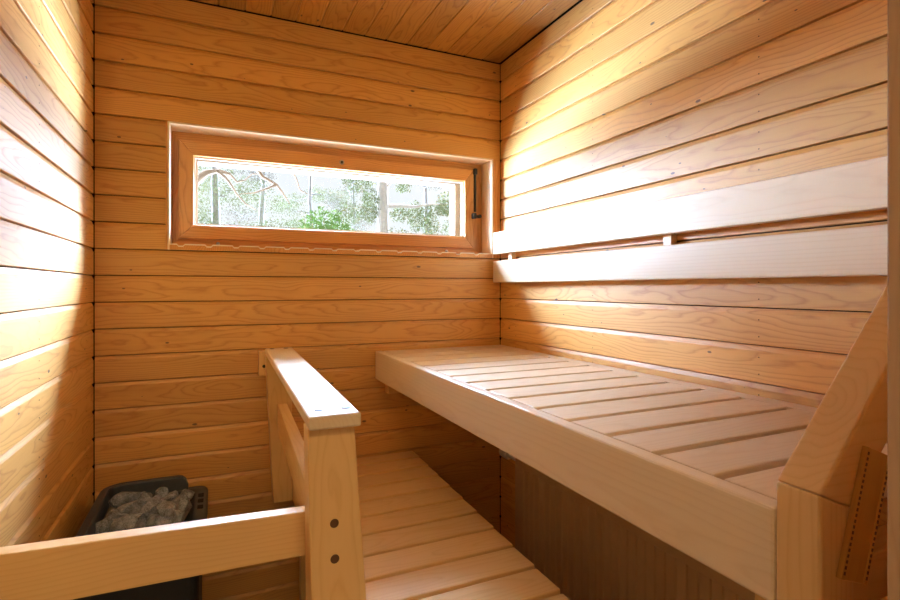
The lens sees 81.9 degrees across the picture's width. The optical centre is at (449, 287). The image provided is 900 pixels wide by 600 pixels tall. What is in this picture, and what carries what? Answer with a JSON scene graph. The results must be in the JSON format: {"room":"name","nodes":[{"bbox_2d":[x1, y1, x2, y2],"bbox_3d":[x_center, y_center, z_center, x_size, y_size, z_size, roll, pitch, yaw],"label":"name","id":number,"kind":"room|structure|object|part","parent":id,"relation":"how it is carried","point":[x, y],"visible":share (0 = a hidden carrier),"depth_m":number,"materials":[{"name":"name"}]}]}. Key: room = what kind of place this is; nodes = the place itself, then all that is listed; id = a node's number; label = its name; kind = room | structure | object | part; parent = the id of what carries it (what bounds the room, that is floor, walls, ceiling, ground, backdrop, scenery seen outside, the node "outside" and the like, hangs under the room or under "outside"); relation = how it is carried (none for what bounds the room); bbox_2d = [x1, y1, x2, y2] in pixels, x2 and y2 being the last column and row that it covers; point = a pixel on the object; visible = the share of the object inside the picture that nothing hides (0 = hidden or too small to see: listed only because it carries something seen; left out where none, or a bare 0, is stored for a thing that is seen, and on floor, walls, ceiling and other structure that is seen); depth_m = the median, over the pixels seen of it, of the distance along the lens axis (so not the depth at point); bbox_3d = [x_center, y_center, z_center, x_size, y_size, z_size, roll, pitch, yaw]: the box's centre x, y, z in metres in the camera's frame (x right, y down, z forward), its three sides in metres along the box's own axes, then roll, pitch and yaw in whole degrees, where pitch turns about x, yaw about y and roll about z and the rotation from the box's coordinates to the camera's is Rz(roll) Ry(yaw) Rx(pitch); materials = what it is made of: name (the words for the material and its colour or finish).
{"room":"spa","nodes":[
{"label":"spa","id":0,"kind":"room"},
{"bbox_2d":[0,0,93,546],"bbox_3d":[-0.889,0.021,0.784,0.250,2.457,1.924,0,0,-24],"label":"wall","id":1,"kind":"structure","parent":0,"point":[47,46],"depth_m":1.21,"materials":[{"name":"brown wood"}]},
{"bbox_2d":[89,0,501,599],"bbox_3d":[-0.522,0.021,2.130,2.033,2.457,0.250,0,0,-24],"label":"wall","id":2,"kind":"structure","parent":0,"point":[179,335],"depth_m":1.90,"materials":[{"name":"brown wood"}]},
{"bbox_2d":[166,121,499,258],"bbox_3d":[-0.429,-0.353,2.173,1.323,0.444,0.260,0,0,-24],"label":"window","id":3,"kind":"structure","parent":2,"relation":"in","point":[473,183],"depth_m":2.09,"materials":[{"name":"brown wood"}]},
{"bbox_3d":[-0.979,-0.353,1.792,0.005,0.444,0.014,0,0,-24],"label":"casing","id":4,"kind":"part","parent":3,"relation":"part of","materials":[{"name":"brown wood"}]},
{"bbox_3d":[-0.413,-0.141,2.104,1.269,0.021,0.118,0,0,-24],"label":"sill","id":5,"kind":"part","parent":3,"relation":"part of","materials":[{"name":"brown wood"}]},
{"bbox_3d":[0.207,-0.353,2.332,0.035,0.444,0.014,0,0,-24],"label":"casing","id":6,"kind":"part","parent":3,"relation":"part of","materials":[{"name":"brown wood"}]},
{"bbox_2d":[195,0,580,62],"bbox_3d":[-0.127,-1.107,1.261,2.033,0.200,2.160,0,0,-24],"label":"ceiling","id":7,"kind":"structure","parent":0,"point":[489,30],"depth_m":1.94,"materials":[{"name":"brown wood"}]},
{"bbox_2d":[501,0,886,599],"bbox_3d":[0.733,0.021,1.522,0.250,2.457,1.924,0,0,-24],"label":"wall","id":8,"kind":"structure","parent":0,"point":[613,104],"depth_m":1.41,"materials":[{"name":"brown wood"}]},
{"bbox_2d":[499,449,754,599],"bbox_3d":[0.542,0.856,1.517,0.104,0.409,1.474,0,0,-24],"label":"panel","id":9,"kind":"object","parent":8,"relation":"attached to","point":[588,551],"visible":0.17,"depth_m":1.60,"materials":[{"name":"wood"}]},
{"bbox_3d":[0.230,0.687,2.151,0.039,0.039,0.063,0,0,-24],"label":"valve knob","id":10,"kind":"part","parent":9,"relation":"part of","materials":[{"name":"brown wood"}]},
{"bbox_2d":[375,345,886,599],"bbox_3d":[0.301,0.341,1.467,0.581,0.169,1.638,0,0,-24],"label":"bench","id":11,"kind":"object","parent":8,"relation":"attached to","point":[697,468],"visible":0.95,"depth_m":0.96,"materials":[{"name":"brown wood"}]},
{"bbox_3d":[0.316,0.271,1.473,0.548,0.027,1.636,0,0,-24],"label":"slatted seat","id":12,"kind":"part","parent":11,"relation":"part of","materials":[{"name":"beige wood"}]},
{"bbox_2d":[493,156,886,282],"bbox_3d":[0.540,-0.132,1.587,0.048,0.220,1.582,0,0,-24],"label":"backrest","id":13,"kind":"object","parent":8,"relation":"attached to","point":[861,186],"visible":1,"depth_m":1.25,"materials":[{"name":"beige wood"}]},
{"bbox_3d":[-0.079,1.225,1.156,2.033,0.050,1.930,0,0,-24],"label":"floor","id":14,"kind":"structure","parent":0,"visible":0},
{"bbox_2d":[73,475,207,599],"bbox_3d":[-0.853,0.905,1.476,0.294,0.590,0.417,0,0,-24],"label":"stove","id":15,"kind":"object","parent":14,"relation":"on","point":[190,588],"visible":0.39,"depth_m":1.43,"materials":[{"name":"black metal"}]},
{"bbox_2d":[95,514,116,533],"bbox_3d":[-0.942,0.643,1.406,0.079,0.054,0.077,0,0,-24],"label":"stone","id":16,"kind":"object","parent":15,"relation":"on","point":[103,526],"visible":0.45,"depth_m":1.38,"materials":[{"name":"grey stone"}]},
{"bbox_2d":[106,509,128,517],"bbox_3d":[-0.923,0.639,1.443,0.059,0.044,0.066,0,0,-24],"label":"stone","id":17,"kind":"object","parent":15,"relation":"in","point":[112,511],"visible":0.44,"depth_m":1.43,"materials":[{"name":"grey stone"}]},
{"bbox_2d":[110,513,146,531],"bbox_3d":[-0.854,0.636,1.379,0.085,0.068,0.077,0,0,-24],"label":"stone","id":18,"kind":"object","parent":15,"relation":"in","point":[138,520],"visible":0.66,"depth_m":1.36,"materials":[{"name":"grey stone"}]},
{"bbox_2d":[109,492,152,507],"bbox_3d":[-0.952,0.632,1.548,0.042,0.055,0.118,0,0,42],"label":"stone","id":19,"kind":"object","parent":15,"relation":"in","point":[121,498],"visible":0.62,"depth_m":1.52,"materials":[{"name":"grey stone"}]},
{"bbox_2d":[138,491,151,500],"bbox_3d":[-0.916,0.640,1.564,0.044,0.050,0.043,0,0,-24],"label":"stone","id":20,"kind":"object","parent":19,"relation":"on","point":[144,495],"visible":0.38,"depth_m":1.56,"materials":[{"name":"grey stone"}]},
{"bbox_2d":[117,498,147,513],"bbox_3d":[-0.906,0.640,1.479,0.061,0.072,0.087,0,0,42],"label":"stone","id":21,"kind":"object","parent":15,"relation":"in","point":[133,507],"visible":0.52,"depth_m":1.46,"materials":[{"name":"grey stone"}]},
{"bbox_2d":[138,495,165,517],"bbox_3d":[-0.848,0.628,1.469,0.069,0.078,0.084,0,0,35],"label":"stone","id":22,"kind":"object","parent":15,"relation":"on","point":[149,508],"visible":0.51,"depth_m":1.45,"materials":[{"name":"grey stone"}]},
{"bbox_2d":[104,486,207,532],"bbox_3d":[-0.853,0.677,1.476,0.294,0.054,0.417,0,0,-24],"label":"stones","id":23,"kind":"object","parent":15,"relation":"on","point":[199,511],"depth_m":1.59},
{"bbox_2d":[145,514,171,526],"bbox_3d":[-0.799,0.649,1.419,0.078,0.056,0.062,0,0,-24],"label":"stone","id":24,"kind":"object","parent":15,"relation":"in","point":[152,519],"visible":0.54,"depth_m":1.41,"materials":[{"name":"grey stone"}]},
{"bbox_2d":[156,500,178,516],"bbox_3d":[-0.794,0.637,1.460,0.062,0.065,0.067,0,0,-24],"label":"stone","id":25,"kind":"object","parent":24,"relation":"on","point":[164,508],"visible":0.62,"depth_m":1.44,"materials":[{"name":"grey stone"}]},
{"bbox_2d":[169,510,187,523],"bbox_3d":[-0.756,0.643,1.446,0.056,0.054,0.056,0,0,27],"label":"stone","id":26,"kind":"object","parent":24,"relation":"on","point":[177,516],"visible":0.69,"depth_m":1.43,"materials":[{"name":"grey stone"}]},
{"bbox_2d":[163,490,178,500],"bbox_3d":[-0.837,0.635,1.542,0.054,0.052,0.060,0,0,13],"label":"stone","id":27,"kind":"object","parent":15,"relation":"in","point":[174,494],"visible":0.36,"depth_m":1.53,"materials":[{"name":"grey stone"}]},
{"bbox_2d":[155,487,168,496],"bbox_3d":[-0.860,0.616,1.546,0.036,0.038,0.034,0,0,-24],"label":"stone","id":28,"kind":"object","parent":27,"relation":"on","point":[163,491],"visible":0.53,"depth_m":1.54,"materials":[{"name":"grey stone"}]},
{"bbox_2d":[172,493,192,512],"bbox_3d":[-0.784,0.640,1.513,0.061,0.075,0.061,0,0,-41],"label":"stone","id":29,"kind":"object","parent":15,"relation":"in","point":[182,501],"visible":0.61,"depth_m":1.51,"materials":[{"name":"grey stone"}]},
{"bbox_2d":[181,489,194,499],"bbox_3d":[-0.826,0.649,1.622,0.050,0.036,0.044,0,0,-24],"label":"stone","id":30,"kind":"object","parent":15,"relation":"in","point":[189,493],"visible":0.56,"depth_m":1.61,"materials":[{"name":"grey stone"}]},
{"bbox_2d":[292,451,569,599],"bbox_3d":[-0.111,0.938,1.458,0.489,0.525,1.307,0,0,-24],"label":"bench","id":31,"kind":"object","parent":14,"relation":"on","point":[421,540],"visible":0.59,"depth_m":1.36,"materials":[{"name":"brown wood"}]},
{"bbox_2d":[0,347,365,599],"bbox_3d":[-0.646,0.495,1.304,0.621,0.553,1.149,0,0,-24],"label":"railing","id":32,"kind":"object","parent":31,"relation":"attached to","point":[325,528],"visible":1,"depth_m":0.90,"materials":[{"name":"wood"}]},
{"bbox_3d":[-0.493,0.441,0.858,0.530,0.098,0.030,0,0,-24],"label":"guard rail","id":33,"kind":"part","parent":32,"relation":"part of","materials":[{"name":"brown wood"}]},
{"bbox_3d":[-0.621,0.508,1.876,0.091,0.528,0.040,0,0,-24],"label":"post","id":34,"kind":"part","parent":32,"relation":"part of","materials":[{"name":"brown wood"}]},
{"bbox_3d":[-0.415,0.466,1.410,0.034,0.097,0.979,0,0,-22],"label":"rail","id":35,"kind":"part","parent":32,"relation":"part of","materials":[{"name":"brown wood"}]},
{"bbox_3d":[-0.412,0.232,1.396,0.094,0.024,1.090,0,0,-23],"label":"handrail","id":36,"kind":"part","parent":32,"relation":"part of","materials":[{"name":"beige wood"}]},
{"bbox_3d":[-0.198,0.508,0.923,0.110,0.528,0.085,0,0,-24],"label":"post","id":37,"kind":"part","parent":32,"relation":"part of","materials":[{"name":"brown wood"}]},
{"bbox_3d":[-0.521,0.990,1.875,0.040,0.420,0.045,0,0,-24],"label":"leg","id":38,"kind":"part","parent":31,"relation":"part of","materials":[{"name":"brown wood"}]},
{"bbox_2d":[777,286,886,599],"bbox_3d":[0.651,0.570,0.698,0.581,1.260,0.049,0,0,-24],"label":"guard","id":39,"kind":"object","parent":14,"relation":"on","point":[821,470],"visible":0.98,"depth_m":0.59,"materials":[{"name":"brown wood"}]},
{"bbox_3d":[0.415,0.712,0.590,0.062,0.976,0.049,0,0,-24],"label":"post","id":40,"kind":"part","parent":39,"relation":"part of","materials":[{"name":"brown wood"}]},
{"bbox_3d":[0.528,0.094,0.641,0.306,0.306,0.049,0,0,-24],"label":"sloping rail","id":41,"kind":"part","parent":39,"relation":"part of","materials":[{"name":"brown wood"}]},
{"bbox_2d":[836,446,886,584],"bbox_3d":[0.466,0.256,0.583,0.097,0.154,0.006,0,0,-24],"label":"wooden plaque","id":42,"kind":"object","parent":39,"relation":"attached to","point":[859,539],"visible":0.9,"depth_m":0.58,"materials":[{"name":"orange wood"}]},
{"bbox_3d":[0.296,0.097,0.332,1.533,2.207,0.120,0,0,-24],"label":"wall","id":43,"kind":"structure","parent":0,"visible":0},
{"bbox_2d":[887,0,899,599],"bbox_3d":[0.015,0.136,0.199,0.912,2.128,0.130,0,0,-24],"label":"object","id":44,"kind":"structure","parent":43,"relation":"in","point":[893,6],"depth_m":0.42,"materials":[{"name":"brown wood"}]},
{"label":"outside","id":45,"kind":"structure","parent":0,"visible":0},
{"bbox_3d":[-6.688,1.760,21.951,46.000,0.120,34.500,0,0,-24],"label":"ground","id":46,"kind":"structure","parent":45,"visible":0},
{"bbox_2d":[198,167,293,227],"bbox_3d":[-4.444,-1.798,9.873,2.828,7.003,2.751,0,0,-24],"label":"tree","id":47,"kind":"object","parent":46,"relation":"on","point":[215,211],"visible":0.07,"depth_m":9.98,"materials":[{"name":"grey plant"}]},
{"bbox_2d":[218,167,276,225],"bbox_3d":[-4.856,-1.799,13.375,2.885,7.003,2.621,0,0,38],"label":"tree","id":48,"kind":"object","parent":46,"relation":"on","point":[250,172],"visible":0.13,"depth_m":13.34,"materials":[{"name":"grey plant"}]},
{"bbox_2d":[198,166,311,222],"bbox_3d":[-2.812,-0.844,5.300,2.921,5.092,1.968,0,0,-24],"label":"tree","id":49,"kind":"object","parent":46,"relation":"on","point":[202,175],"visible":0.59,"depth_m":5.73,"materials":[{"name":"green plant"}]},
{"bbox_2d":[266,175,362,230],"bbox_3d":[-4.477,-1.799,16.857,3.026,7.004,2.886,0,0,-24],"label":"tree","id":50,"kind":"object","parent":46,"relation":"on","point":[310,188],"visible":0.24,"depth_m":16.81,"materials":[{"name":"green plant"}]},
{"bbox_2d":[298,206,353,230],"bbox_3d":[-1.797,0.268,7.411,1.183,2.871,1.042,0,0,-24],"label":"shrub","id":51,"kind":"object","parent":46,"relation":"on","point":[335,226],"visible":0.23,"depth_m":7.32,"materials":[{"name":"green plant"}]},
{"bbox_2d":[317,181,375,230],"bbox_3d":[-4.011,-1.798,21.151,2.886,7.002,2.768,0,0,-24],"label":"tree","id":52,"kind":"object","parent":46,"relation":"on","point":[353,190],"visible":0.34,"depth_m":21.03,"materials":[{"name":"grey plant"}]},
{"bbox_2d":[334,178,448,234],"bbox_3d":[-1.113,-3.049,9.371,2.775,9.501,2.334,0,0,-24],"label":"tree","id":53,"kind":"object","parent":46,"relation":"on","point":[382,207],"visible":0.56,"depth_m":9.34,"materials":[{"name":"green plant"}]},
{"bbox_2d":[410,184,444,233],"bbox_3d":[-0.589,-1.800,16.727,2.827,7.002,2.923,0,0,-24],"label":"tree","id":54,"kind":"object","parent":46,"relation":"on","point":[424,186],"visible":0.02,"depth_m":16.73,"materials":[{"name":"grey plant"}]}
]}

